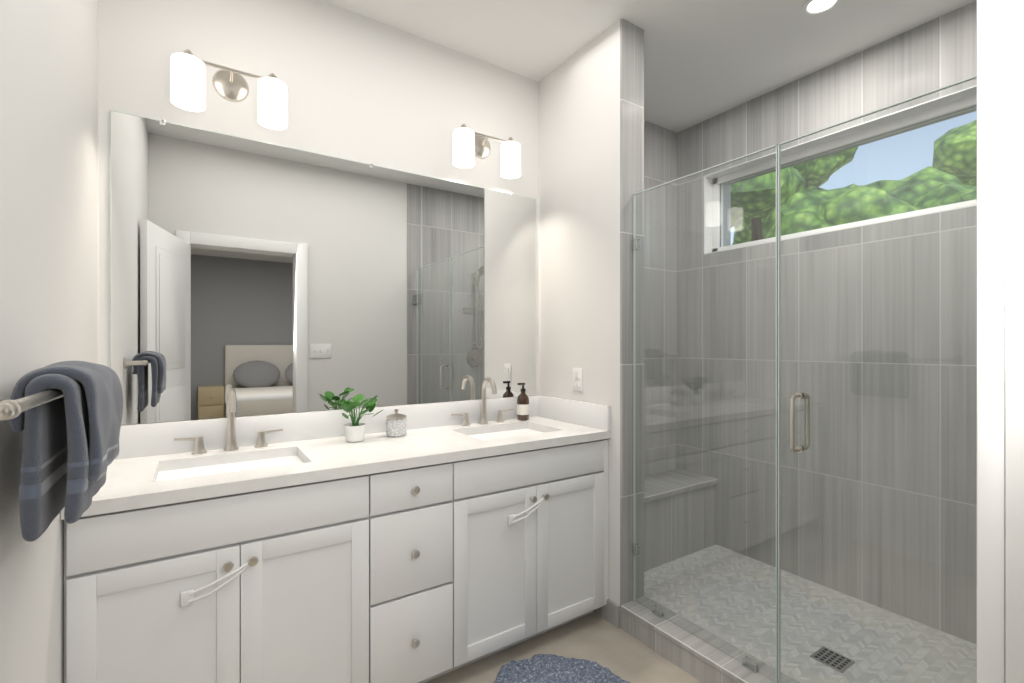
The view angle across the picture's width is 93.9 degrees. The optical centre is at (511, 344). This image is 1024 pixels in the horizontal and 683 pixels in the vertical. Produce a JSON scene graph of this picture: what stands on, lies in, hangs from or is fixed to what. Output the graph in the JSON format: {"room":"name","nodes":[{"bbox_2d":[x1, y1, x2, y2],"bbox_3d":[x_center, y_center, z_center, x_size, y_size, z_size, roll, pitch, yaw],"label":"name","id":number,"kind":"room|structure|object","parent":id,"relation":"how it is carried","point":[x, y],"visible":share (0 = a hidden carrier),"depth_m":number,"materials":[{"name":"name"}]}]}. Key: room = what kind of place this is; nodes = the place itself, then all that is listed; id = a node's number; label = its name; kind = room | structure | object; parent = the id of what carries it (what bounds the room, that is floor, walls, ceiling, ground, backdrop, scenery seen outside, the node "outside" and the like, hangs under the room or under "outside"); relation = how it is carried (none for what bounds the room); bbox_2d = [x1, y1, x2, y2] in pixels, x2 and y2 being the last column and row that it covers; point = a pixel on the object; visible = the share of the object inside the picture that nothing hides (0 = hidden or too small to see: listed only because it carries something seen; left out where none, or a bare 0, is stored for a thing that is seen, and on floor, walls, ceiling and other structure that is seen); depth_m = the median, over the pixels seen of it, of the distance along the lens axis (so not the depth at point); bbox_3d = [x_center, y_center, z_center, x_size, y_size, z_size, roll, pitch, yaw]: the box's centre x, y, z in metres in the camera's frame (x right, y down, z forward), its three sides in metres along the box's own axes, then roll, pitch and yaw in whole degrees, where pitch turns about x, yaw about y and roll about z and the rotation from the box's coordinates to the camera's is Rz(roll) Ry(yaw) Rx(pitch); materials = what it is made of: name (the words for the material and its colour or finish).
{"room":"bathroom","nodes":[
{"label":"bathroom","id":0,"kind":"room"},
{"bbox_2d":[0,0,98,682],"bbox_3d":[-0.892,-0.095,0.708,0.140,2.790,2.190,0,0,-33],"label":"wall","id":1,"kind":"structure","parent":0,"point":[49,182],"depth_m":1.05,"materials":[{"name":"white paint"}]},
{"bbox_2d":[0,361,122,541],"bbox_3d":[-0.825,0.180,0.872,0.150,0.298,0.653,0,0,-33],"label":"towel rail","id":2,"kind":"object","parent":1,"relation":"attached to","point":[66,416],"visible":1,"depth_m":0.83,"materials":[{"name":"grey fabric"}]},
{"bbox_2d":[99,0,538,424],"bbox_3d":[-0.114,-0.095,2.616,3.540,2.790,0.140,0,0,-33],"label":"wall","id":3,"kind":"structure","parent":0,"point":[363,89],"depth_m":2.07,"materials":[{"name":"white paint"}]},
{"bbox_2d":[170,49,287,129],"bbox_3d":[-1.068,-0.976,1.823,0.382,0.208,0.134,0,0,-33],"label":"sconce","id":4,"kind":"object","parent":3,"relation":"attached to","point":[187,80],"visible":1,"depth_m":1.83,"materials":[{"name":"white glass"}]},
{"bbox_2d":[110,110,535,424],"bbox_3d":[-0.636,-0.273,2.182,1.848,1.111,0.008,0,0,-33],"label":"mirror","id":5,"kind":"object","parent":3,"relation":"attached to","point":[262,278],"visible":1,"depth_m":2.01,"materials":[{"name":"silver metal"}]},
{"bbox_2d":[115,396,536,458],"bbox_3d":[-0.635,0.342,2.174,1.900,0.114,0.020,0,0,-33],"label":"backsplash","id":6,"kind":"structure","parent":3,"relation":"attached to","point":[151,438],"depth_m":1.98,"materials":[{"name":"white stone"}]},
{"bbox_2d":[453,124,520,178],"bbox_3d":[-0.130,-0.993,2.441,0.382,0.208,0.134,0,0,-33],"label":"sconce","id":7,"kind":"object","parent":3,"relation":"attached to","point":[469,145],"visible":1,"depth_m":2.45,"materials":[{"name":"white glass"}]},
{"bbox_2d":[539,20,619,605],"bbox_3d":[0.380,-0.095,2.486,0.135,2.790,0.622,0,0,-33],"label":"wall","id":8,"kind":"structure","parent":0,"point":[579,209],"depth_m":2.38,"materials":[{"name":"white paint"}]},
{"bbox_2d":[537,395,610,430],"bbox_3d":[0.304,0.342,2.457,0.020,0.114,0.542,0,0,-33],"label":"backsplash","id":9,"kind":"structure","parent":8,"relation":"attached to","point":[569,411],"depth_m":2.41,"materials":[{"name":"white stone"}]},
{"bbox_2d":[573,368,582,390],"bbox_3d":[0.331,0.175,2.427,0.010,0.116,0.072,0,0,-33],"label":"outlet","id":10,"kind":"object","parent":8,"relation":"attached to","point":[577,379],"visible":1,"depth_m":2.42,"materials":[{"name":"white plastic"}]},
{"bbox_2d":[594,599,619,628],"bbox_3d":[0.049,1.248,1.136,1.903,0.105,1.588,0,0,-33],"label":"baseboard","id":11,"kind":"structure","parent":8,"relation":"attached to","point":[609,611],"depth_m":2.22,"materials":[{"name":"tile"}]},
{"bbox_2d":[620,26,651,613],"bbox_3d":[0.449,-0.095,2.514,0.012,2.790,0.617,0,0,-33],"label":"tiled wall","id":12,"kind":"structure","parent":0,"point":[648,155],"depth_m":2.22,"materials":[{"name":"grey tile"}]},
{"bbox_2d":[323,0,975,132],"bbox_3d":[0.489,-1.550,1.702,3.540,0.120,2.330,0,0,-33],"label":"ceiling","id":13,"kind":"structure","parent":0,"point":[704,60],"depth_m":2.29,"materials":[{"name":"white paint"}]},
{"bbox_2d":[802,0,841,15],"bbox_3d":[1.351,-1.486,2.085,0.150,0.006,0.150,0,0,-33],"label":"recessed light","id":14,"kind":"object","parent":13,"relation":"in","point":[814,7],"visible":1,"depth_m":2.10,"materials":[{"name":"white paint"}]},
{"bbox_2d":[652,124,676,473],"bbox_3d":[0.711,-0.095,3.070,1.062,2.790,0.012,0,0,-33],"label":"tiled wall","id":15,"kind":"structure","parent":0,"point":[664,141],"depth_m":3.28,"materials":[{"name":"grey tile"}]},
{"bbox_2d":[425,545,976,682],"bbox_3d":[0.422,1.298,1.658,3.100,0.005,2.050,0,0,-33],"label":"floor","id":16,"kind":"structure","parent":0,"point":[784,627],"depth_m":2.12,"materials":[{"name":"grey tile"}]},
{"bbox_2d":[61,435,610,682],"bbox_3d":[-0.481,0.865,1.940,1.900,0.860,0.580,0,0,-33],"label":"bathroom vanity","id":17,"kind":"object","parent":16,"relation":"on","point":[437,540],"depth_m":1.59,"materials":[{"name":"white paint"}]},
{"bbox_2d":[61,415,610,514],"bbox_3d":[-0.486,0.417,1.948,1.900,0.036,0.562,0,0,-33],"label":"countertop","id":18,"kind":"structure","parent":17,"relation":"on","point":[134,480],"depth_m":1.73,"materials":[{"name":"white stone"}]},
{"bbox_2d":[173,388,282,453],"bbox_3d":[-1.045,0.280,1.785,0.361,0.238,0.147,0,0,-33],"label":"faucet","id":19,"kind":"object","parent":18,"relation":"on","point":[231,444],"visible":1,"depth_m":1.81,"materials":[{"name":"silver metal"}]},
{"bbox_2d":[157,451,304,478],"bbox_3d":[-0.949,0.499,1.640,0.452,0.152,0.312,0,0,-33],"label":"sink","id":20,"kind":"object","parent":18,"relation":"in","point":[178,469],"depth_m":1.73,"materials":[{"name":"white ceramic"}]},
{"bbox_2d":[333,394,383,441],"bbox_3d":[-0.637,0.303,1.986,0.199,0.192,0.170,0,0,-33],"label":"potted plant","id":21,"kind":"object","parent":18,"relation":"on","point":[354,431],"visible":1,"depth_m":1.97,"materials":[{"name":"white ceramic"}]},
{"bbox_2d":[386,409,406,436],"bbox_3d":[-0.510,0.341,2.109,0.090,0.117,0.090,0,0,-33],"label":"jar","id":22,"kind":"object","parent":18,"relation":"on","point":[396,423],"visible":1,"depth_m":2.07,"materials":[{"name":"clear glass"}]},
{"bbox_2d":[451,377,513,425],"bbox_3d":[-0.118,0.280,2.396,0.361,0.238,0.147,0,0,-33],"label":"faucet","id":23,"kind":"object","parent":18,"relation":"on","point":[483,417],"visible":1,"depth_m":2.42,"materials":[{"name":"silver metal"}]},
{"bbox_2d":[465,427,544,438],"bbox_3d":[-0.023,0.499,2.251,0.453,0.152,0.312,0,0,-33],"label":"sink","id":24,"kind":"object","parent":18,"relation":"in","point":[497,432],"depth_m":2.38,"materials":[{"name":"white ceramic"}]},
{"bbox_2d":[517,383,528,420],"bbox_3d":[0.059,0.300,2.553,0.067,0.198,0.067,0,0,-33],"label":"soap bottle","id":25,"kind":"object","parent":18,"relation":"on","point":[523,406],"visible":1,"depth_m":2.53,"materials":[{"name":"brown glass"}]},
{"bbox_2d":[493,654,630,682],"bbox_3d":[0.262,1.285,1.582,0.633,0.043,0.913,0,0,-33],"label":"bath mat","id":26,"kind":"object","parent":16,"relation":"on","point":[545,668],"visible":1,"depth_m":1.88,"materials":[{"name":"fabric"}]},
{"bbox_2d":[644,468,717,571],"bbox_3d":[0.807,1.080,2.936,1.048,0.430,0.315,0,0,-33],"label":"shower bench","id":27,"kind":"object","parent":16,"relation":"on","point":[672,515],"depth_m":2.92,"materials":[{"name":"gray tile"}]},
{"bbox_2d":[810,646,854,672],"bbox_3d":[1.319,1.293,1.968,0.120,0.004,0.120,0,0,-33],"label":"floor drain","id":28,"kind":"object","parent":16,"relation":"on","point":[848,664],"depth_m":1.96,"materials":[{"name":"silver metal"}]},
{"bbox_2d":[677,0,976,643],"bbox_3d":[1.841,-0.095,2.594,0.300,2.790,2.330,0,0,-33],"label":"wall","id":29,"kind":"structure","parent":0,"point":[936,53],"depth_m":2.48,"materials":[{"name":"tile"}]},
{"bbox_2d":[704,85,976,253],"bbox_3d":[1.806,-0.863,2.506,0.146,0.523,1.709,0,0,-33],"label":"window","id":30,"kind":"structure","parent":29,"relation":"in","point":[891,125],"depth_m":2.57,"materials":[{"name":"clear glass"}]},
{"bbox_2d":[1005,0,1023,682],"bbox_3d":[1.091,-0.095,0.788,3.540,2.790,0.140,0,0,-33],"label":"wall","id":31,"kind":"structure","parent":0,"point":[1014,341],"depth_m":0.47,"materials":[{"name":"white paint"}]},
{"bbox_2d":[778,75,976,682],"bbox_3d":[1.136,0.236,1.356,0.118,1.873,0.746,0,0,-33],"label":"shower glass door","id":32,"kind":"structure","parent":31,"relation":"attached to","point":[800,448],"depth_m":1.44,"materials":[{"name":"clear glass"}]},
{"bbox_2d":[977,0,1004,682],"bbox_3d":[0.232,0.237,0.222,0.884,2.125,0.184,0,0,-33],"label":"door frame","id":33,"kind":"structure","parent":31,"relation":"attached to","point":[990,341],"depth_m":0.48,"materials":[{"name":"white paint"}]},
{"label":"outside","id":34,"kind":"structure","parent":0,"visible":0},
{"bbox_2d":[731,120,976,244],"bbox_3d":[14.282,-3.672,8.432,26.300,10.184,34.000,0,0,-33],"label":"trees","id":35,"kind":"object","parent":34,"point":[787,206],"depth_m":10.96,"materials":[{"name":"green plant"}]},
{"bbox_3d":[1.283,1.360,-0.919,5.100,0.120,7.580,0,0,-33],"label":"floor","id":36,"kind":"structure","parent":0,"visible":0},
{"bbox_2d":[621,596,798,682],"bbox_3d":[0.951,1.242,1.630,0.159,0.115,1.411,0,0,-33],"label":"curb","id":37,"kind":"object","parent":36,"relation":"on","point":[695,656],"visible":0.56,"depth_m":1.92,"materials":[{"name":"gray tile"}]},
{"bbox_2d":[632,144,777,682],"bbox_3d":[0.748,0.242,1.946,0.028,1.884,0.658,0,0,-33],"label":"glass","id":38,"kind":"object","parent":37,"relation":"on","point":[634,249],"visible":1,"depth_m":1.90,"materials":[{"name":"clear glass"}]}
]}

